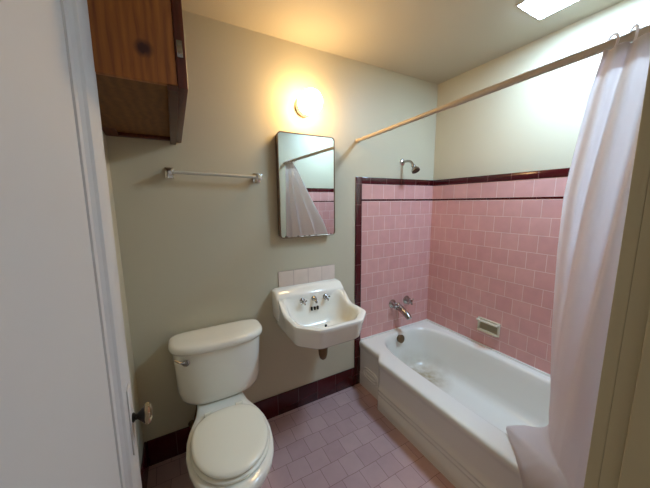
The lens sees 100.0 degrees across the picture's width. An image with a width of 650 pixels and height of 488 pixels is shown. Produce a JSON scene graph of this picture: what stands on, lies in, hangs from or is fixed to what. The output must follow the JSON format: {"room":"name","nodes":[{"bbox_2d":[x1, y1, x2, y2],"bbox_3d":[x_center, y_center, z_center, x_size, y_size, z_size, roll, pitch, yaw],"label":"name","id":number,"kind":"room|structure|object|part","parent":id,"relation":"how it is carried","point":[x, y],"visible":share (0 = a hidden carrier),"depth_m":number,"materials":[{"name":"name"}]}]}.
{"room":"bathroom","nodes":[
{"label":"bathroom","id":0,"kind":"room"},
{"bbox_2d":[102,130,143,469],"bbox_3d":[-0.649,0.170,0.600,0.100,2.377,1.650,-5,10,-28],"label":"wall","id":1,"kind":"structure","parent":0,"point":[138,425],"depth_m":1.32,"materials":[{"name":"beige paint"}]},
{"bbox_2d":[87,0,187,144],"bbox_3d":[-0.692,-0.754,0.954,0.307,0.621,0.760,-5,10,-28],"label":"upper cabinet","id":2,"kind":"object","parent":1,"relation":"attached to","point":[138,46],"visible":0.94,"depth_m":0.71,"materials":[{"name":"brown wood"}]},
{"bbox_3d":[-0.527,-0.715,0.628,0.281,0.605,0.019,-5,10,-28],"label":"panel","id":3,"kind":"part","parent":2,"relation":"part of","materials":[{"name":"brown wood"}]},
{"bbox_3d":[-0.701,-0.482,0.990,0.281,0.016,0.717,-5,10,-28],"label":"panel","id":4,"kind":"part","parent":2,"relation":"part of","materials":[{"name":"brown wood"}]},
{"bbox_3d":[-0.846,-0.512,1.305,0.231,0.016,0.024,-5,10,-28],"label":"rail","id":5,"kind":"part","parent":2,"relation":"part of","materials":[{"name":"red wood"}]},
{"bbox_3d":[-0.588,-0.464,1.055,0.025,0.014,0.757,-5,10,-28],"label":"rail","id":6,"kind":"part","parent":2,"relation":"part of","materials":[{"name":"brown wood"}]},
{"bbox_3d":[-0.567,-0.766,1.020,0.024,0.601,0.752,-5,10,-28],"label":"cabinet door","id":7,"kind":"part","parent":2,"relation":"part of","materials":[{"name":"red wood"}]},
{"bbox_2d":[140,442,148,487],"bbox_3d":[-0.619,1.257,0.845,0.011,0.152,1.530,-5,10,-28],"label":"baseboard","id":8,"kind":"structure","parent":1,"relation":"attached to","point":[144,470],"depth_m":1.40,"materials":[{"name":"brown tile"}]},
{"bbox_2d":[106,10,437,460],"bbox_3d":[-0.063,-0.034,1.905,2.400,2.377,0.100,-5,10,-28],"label":"wall","id":9,"kind":"structure","parent":0,"point":[197,251],"depth_m":1.57,"materials":[{"name":"beige paint"}]},
{"bbox_2d":[164,167,261,182],"bbox_3d":[-0.582,-0.370,1.466,0.485,0.064,0.076,-5,10,-28],"label":"towel bar","id":10,"kind":"object","parent":9,"relation":"attached to","point":[169,172],"visible":1,"depth_m":1.42,"materials":[{"name":"silver metal"}]},
{"bbox_3d":[-0.776,-0.357,1.360,0.042,0.054,0.076,-5,10,-28],"label":"post","id":11,"kind":"part","parent":10,"relation":"part of","materials":[{"name":"silver metal"}]},
{"bbox_3d":[-0.570,-0.367,1.444,0.411,0.026,0.017,-5,10,-28],"label":"rod","id":12,"kind":"part","parent":10,"relation":"part of","materials":[{"name":"beige plastic"}]},
{"bbox_3d":[-0.388,-0.383,1.572,0.042,0.054,0.076,-5,10,-28],"label":"post","id":13,"kind":"part","parent":10,"relation":"part of","materials":[{"name":"silver metal"}]},
{"bbox_2d":[146,367,354,465],"bbox_3d":[-0.373,1.105,1.835,1.382,0.152,0.011,-5,10,-28],"label":"baseboard","id":14,"kind":"structure","parent":9,"relation":"attached to","point":[170,445],"depth_m":1.87,"materials":[{"name":"brown tile"}]},
{"bbox_2d":[275,131,334,238],"bbox_3d":[-0.117,-0.363,1.738,0.392,0.635,0.052,-5,10,-28],"label":"mirror","id":15,"kind":"object","parent":9,"relation":"attached to","point":[305,163],"visible":1,"depth_m":1.71,"materials":[{"name":"mirror"}]},
{"bbox_2d":[278,264,334,286],"bbox_3d":[-0.115,0.231,1.853,0.420,0.140,0.006,-5,10,-28],"label":"backsplash","id":16,"kind":"structure","parent":9,"relation":"attached to","point":[313,274],"depth_m":1.84,"materials":[{"name":"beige tile"}]},
{"bbox_2d":[294,88,322,117],"bbox_3d":[-0.097,-0.832,1.612,0.138,0.138,0.174,-5,10,-28],"label":"wall lamp","id":17,"kind":"object","parent":9,"relation":"attached to","point":[310,101],"visible":1,"depth_m":1.55,"materials":[{"name":"white glass"}]},
{"bbox_2d":[271,278,365,359],"bbox_3d":[-0.016,0.496,1.681,0.487,0.412,0.468,-5,10,-28],"label":"sink","id":18,"kind":"object","parent":9,"relation":"attached to","point":[320,315],"visible":1,"depth_m":1.71,"materials":[{"name":"ceramic"}]},
{"bbox_3d":[-0.136,0.365,1.718,0.042,0.042,0.042,-5,10,-28],"label":"tap handle","id":19,"kind":"part","parent":18,"relation":"part of","materials":[{"name":"silver metal"}]},
{"bbox_3d":[-0.062,0.357,1.754,0.034,0.038,0.053,-5,10,-28],"label":"spout","id":20,"kind":"part","parent":18,"relation":"part of","materials":[{"name":"silver metal"}]},
{"bbox_2d":[277,288,365,348],"bbox_3d":[-0.015,0.451,1.672,0.472,0.228,0.464,-5,10,-28],"label":"basin","id":21,"kind":"object","parent":18,"relation":"in","point":[320,318],"depth_m":1.70,"materials":[{"name":"ceramic"}]},
{"bbox_3d":[0.010,0.352,1.798,0.042,0.042,0.042,-5,10,-28],"label":"tap handle","id":22,"kind":"part","parent":18,"relation":"part of","materials":[{"name":"silver metal"}]},
{"bbox_2d":[354,177,361,384],"bbox_3d":[0.249,0.321,2.068,0.055,1.621,0.008,-5,10,-28],"label":"trim","id":23,"kind":"structure","parent":9,"relation":"attached to","point":[358,192],"depth_m":2.03,"materials":[{"name":"brown tile"}]},
{"bbox_2d":[360,184,432,338],"bbox_3d":[0.596,0.165,2.239,0.749,1.272,0.006,-5,10,-28],"label":"tiled wall","id":24,"kind":"structure","parent":9,"relation":"attached to","point":[396,235],"depth_m":2.21,"materials":[{"name":"pink tile"}]},
{"bbox_2d":[389,296,413,319],"bbox_3d":[0.663,0.531,2.238,0.230,0.147,0.153,-5,10,-28],"label":"tub faucet","id":25,"kind":"object","parent":24,"relation":"attached to","point":[392,304],"visible":1,"depth_m":2.24,"materials":[{"name":"silver metal"}]},
{"bbox_3d":[0.572,0.499,2.235,0.072,0.071,0.062,-5,10,-28],"label":"tap handle","id":26,"kind":"part","parent":25,"relation":"part of","materials":[{"name":"silver metal"}]},
{"bbox_3d":[0.645,0.554,2.231,0.064,0.103,0.153,-5,10,-28],"label":"spout","id":27,"kind":"part","parent":25,"relation":"part of","materials":[{"name":"silver metal"}]},
{"bbox_3d":[0.710,0.481,2.309,0.072,0.071,0.062,-5,10,-28],"label":"tap handle","id":28,"kind":"part","parent":25,"relation":"part of","materials":[{"name":"silver metal"}]},
{"bbox_2d":[362,199,431,200],"bbox_3d":[0.592,-0.349,2.161,0.745,0.013,0.007,-5,10,-28],"label":"trim","id":29,"kind":"structure","parent":9,"relation":"attached to","point":[362,199],"depth_m":2.14,"materials":[{"name":"black tile"}]},
{"bbox_2d":[362,177,432,185],"bbox_3d":[0.590,-0.487,2.139,0.744,0.048,0.008,-5,10,-28],"label":"trim","id":30,"kind":"structure","parent":9,"relation":"attached to","point":[365,180],"depth_m":2.11,"materials":[{"name":"brown tile"}]},
{"bbox_2d":[400,159,419,173],"bbox_3d":[0.645,-0.593,2.062,0.062,0.126,0.167,-5,10,-28],"label":"shower","id":31,"kind":"object","parent":9,"relation":"attached to","point":[415,169],"visible":1,"depth_m":2.03,"materials":[{"name":"silver metal"}]},
{"bbox_2d":[356,24,649,142],"bbox_3d":[0.595,-0.639,1.242,0.032,0.060,1.529,-5,10,-28],"label":"shower curtain rod","id":32,"kind":"object","parent":9,"relation":"attached to","point":[628,37],"visible":1,"depth_m":0.98,"materials":[{"name":"beige paint"}]},
{"bbox_2d":[506,32,649,487],"bbox_3d":[0.942,0.253,1.076,0.272,1.719,0.667,3,9,23],"label":"shower curtain","id":33,"kind":"object","parent":32,"relation":"hanging from","point":[596,195],"visible":0.79,"depth_m":0.91,"materials":[{"name":"white fabric"}]},
{"bbox_2d":[607,33,619,46],"bbox_3d":[0.840,-0.586,0.800,0.006,0.054,0.060,2,9,15],"label":"curtain ring","id":34,"kind":"object","parent":32,"relation":"hanging from","point":[613,34],"visible":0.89,"depth_m":0.78,"materials":[{"name":"white plastic"}]},
{"bbox_2d":[630,24,638,43],"bbox_3d":[0.861,-0.581,0.762,0.006,0.054,0.060,4,10,29],"label":"curtain ring","id":35,"kind":"object","parent":32,"relation":"hanging from","point":[635,25],"visible":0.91,"depth_m":0.74,"materials":[{"name":"white plastic"}]},
{"bbox_2d":[147,383,455,487],"bbox_3d":[0.647,1.375,0.833,2.400,0.100,3.000,-5,10,-28],"label":"floor","id":36,"kind":"structure","parent":0,"point":[341,439],"depth_m":1.57,"materials":[{"name":"tile"}]},
{"bbox_2d":[168,319,273,487],"bbox_3d":[-0.461,0.882,1.329,0.481,0.746,0.729,-5,10,-28],"label":"toilet","id":37,"kind":"object","parent":36,"relation":"on","point":[230,443],"visible":1,"depth_m":1.35,"materials":[{"name":"white ceramic"}]},
{"bbox_3d":[-0.699,0.580,1.329,0.069,0.048,0.023,-5,10,-28],"label":"flush handle","id":38,"kind":"part","parent":37,"relation":"part of","materials":[{"name":"silver metal"}]},
{"bbox_3d":[-0.583,0.505,1.490,0.481,0.046,0.236,-5,10,-28],"label":"tank lid","id":39,"kind":"part","parent":37,"relation":"part of","materials":[{"name":"white ceramic"}]},
{"bbox_3d":[-0.583,0.680,1.520,0.451,0.309,0.211,-5,10,-28],"label":"tank","id":40,"kind":"part","parent":37,"relation":"part of","materials":[{"name":"white ceramic"}]},
{"bbox_3d":[-0.414,0.852,1.205,0.320,0.024,0.384,-5,10,-28],"label":"seat lid","id":41,"kind":"part","parent":37,"relation":"part of","materials":[{"name":"beige plastic"}]},
{"bbox_3d":[-0.412,0.875,1.203,0.330,0.016,0.385,-5,10,-28],"label":"seat","id":42,"kind":"part","parent":37,"relation":"part of","materials":[{"name":"beige plastic"}]},
{"bbox_3d":[-0.468,1.061,1.339,0.363,0.390,0.709,-5,10,-28],"label":"bowl","id":43,"kind":"part","parent":37,"relation":"part of","materials":[{"name":"white ceramic"}]},
{"bbox_2d":[359,321,550,487],"bbox_3d":[0.944,1.007,1.676,0.804,0.370,1.515,-5,10,-28],"label":"bathtub","id":44,"kind":"object","parent":36,"relation":"on","point":[453,397],"visible":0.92,"depth_m":1.74,"materials":[{"name":"ceramic"}]},
{"bbox_3d":[0.625,0.781,2.252,0.068,0.068,0.040,-5,10,-28],"label":"overflow plate","id":45,"kind":"part","parent":44,"relation":"part of","materials":[{"name":"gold metal"}]},
{"bbox_2d":[181,0,623,83],"bbox_3d":[0.323,-1.154,1.005,2.400,0.100,1.750,-5,10,-28],"label":"ceiling","id":46,"kind":"structure","parent":0,"point":[433,41],"depth_m":1.47,"materials":[{"name":"paint"}]},
{"bbox_2d":[516,0,577,19],"bbox_3d":[1.147,-1.126,1.137,0.222,0.010,0.538,-5,10,-28],"label":"recessed light","id":47,"kind":"object","parent":46,"relation":"in","point":[539,9],"visible":1,"depth_m":1.32,"materials":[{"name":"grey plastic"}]},
{"bbox_2d":[433,0,649,179],"bbox_3d":[1.367,-0.015,1.693,0.100,2.377,1.650,-5,10,-28],"label":"wall","id":48,"kind":"structure","parent":0,"point":[533,124],"depth_m":1.68,"materials":[{"name":"beige paint"}]},
{"bbox_2d":[360,319,550,376],"bbox_3d":[0.970,0.817,1.667,0.746,0.016,1.516,-5,10,-28],"label":"trim","id":49,"kind":"structure","parent":48,"relation":"attached to","point":[472,340],"depth_m":2.13,"materials":[{"name":"white"}]},
{"bbox_2d":[427,177,567,374],"bbox_3d":[1.294,0.231,1.758,0.006,1.272,1.530,-5,10,-28],"label":"tiled wall","id":50,"kind":"structure","parent":48,"relation":"attached to","point":[493,260],"depth_m":1.89,"materials":[{"name":"pink tile"}]},
{"bbox_2d":[476,316,500,337],"bbox_3d":[1.178,0.604,1.981,0.043,0.102,0.158,-5,10,-28],"label":"soap dish","id":51,"kind":"object","parent":50,"relation":"attached to","point":[487,326],"visible":1,"depth_m":1.98,"materials":[{"name":"beige ceramic"}]},
{"bbox_2d":[477,328,496,336],"bbox_3d":[1.180,0.646,1.988,0.016,0.014,0.146,-5,10,-28],"label":"tray","id":52,"kind":"object","parent":51,"relation":"on","point":[486,330],"depth_m":1.98,"materials":[{"name":"beige ceramic"}]},
{"bbox_2d":[432,196,563,200],"bbox_3d":[1.288,-0.283,1.679,0.007,0.013,1.530,-5,10,-28],"label":"trim","id":53,"kind":"structure","parent":48,"relation":"attached to","point":[556,197],"depth_m":1.83,"materials":[{"name":"black tile"}]},
{"bbox_2d":[433,168,569,185],"bbox_3d":[1.286,-0.421,1.658,0.008,0.048,1.530,-5,10,-28],"label":"trim","id":54,"kind":"structure","parent":48,"relation":"attached to","point":[563,172],"depth_m":1.79,"materials":[{"name":"brown tile"}]},
{"bbox_3d":[0.727,0.174,0.483,2.200,2.377,0.120,-5,10,-28],"label":"wall","id":55,"kind":"structure","parent":0,"visible":0},
{"bbox_2d":[0,0,152,487],"bbox_3d":[-0.357,0.373,0.428,0.085,1.998,0.785,-4,9,-28],"label":"door","id":56,"kind":"structure","parent":55,"relation":"in","point":[68,417],"depth_m":0.41,"materials":[{"name":"paint"}]},
{"bbox_3d":[-0.383,0.292,0.433,0.014,1.700,0.512,-5,9,-28],"label":"panel moulding","id":57,"kind":"part","parent":56,"relation":"part of","materials":[{"name":"paint"}]},
{"bbox_3d":[-0.381,0.374,0.420,0.035,1.998,0.777,-5,9,-28],"label":"frame","id":58,"kind":"part","parent":56,"relation":"part of","materials":[{"name":"paint"}]},
{"bbox_3d":[-0.511,0.472,0.750,0.032,0.050,0.050,-5,9,-28],"label":"knob","id":59,"kind":"part","parent":56,"relation":"part of","materials":[{"name":"grey metal"}]},
{"bbox_3d":[-0.492,0.471,0.760,0.018,0.055,0.058,-5,9,-28],"label":"knob glass","id":60,"kind":"part","parent":56,"relation":"part of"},
{"bbox_2d":[584,62,649,487],"bbox_3d":[0.418,0.333,0.412,0.065,2.090,0.015,-5,10,-28],"label":"door frame","id":61,"kind":"structure","parent":55,"relation":"attached to","point":[641,167],"depth_m":0.36,"materials":[{"name":"paint"}]},
{"bbox_2d":[598,175,649,487],"bbox_3d":[0.423,0.374,0.343,0.028,2.030,0.120,-5,10,-28],"label":"trim","id":62,"kind":"structure","parent":55,"relation":"attached to","point":[626,457],"depth_m":0.35,"materials":[{"name":"paint"}]}
]}

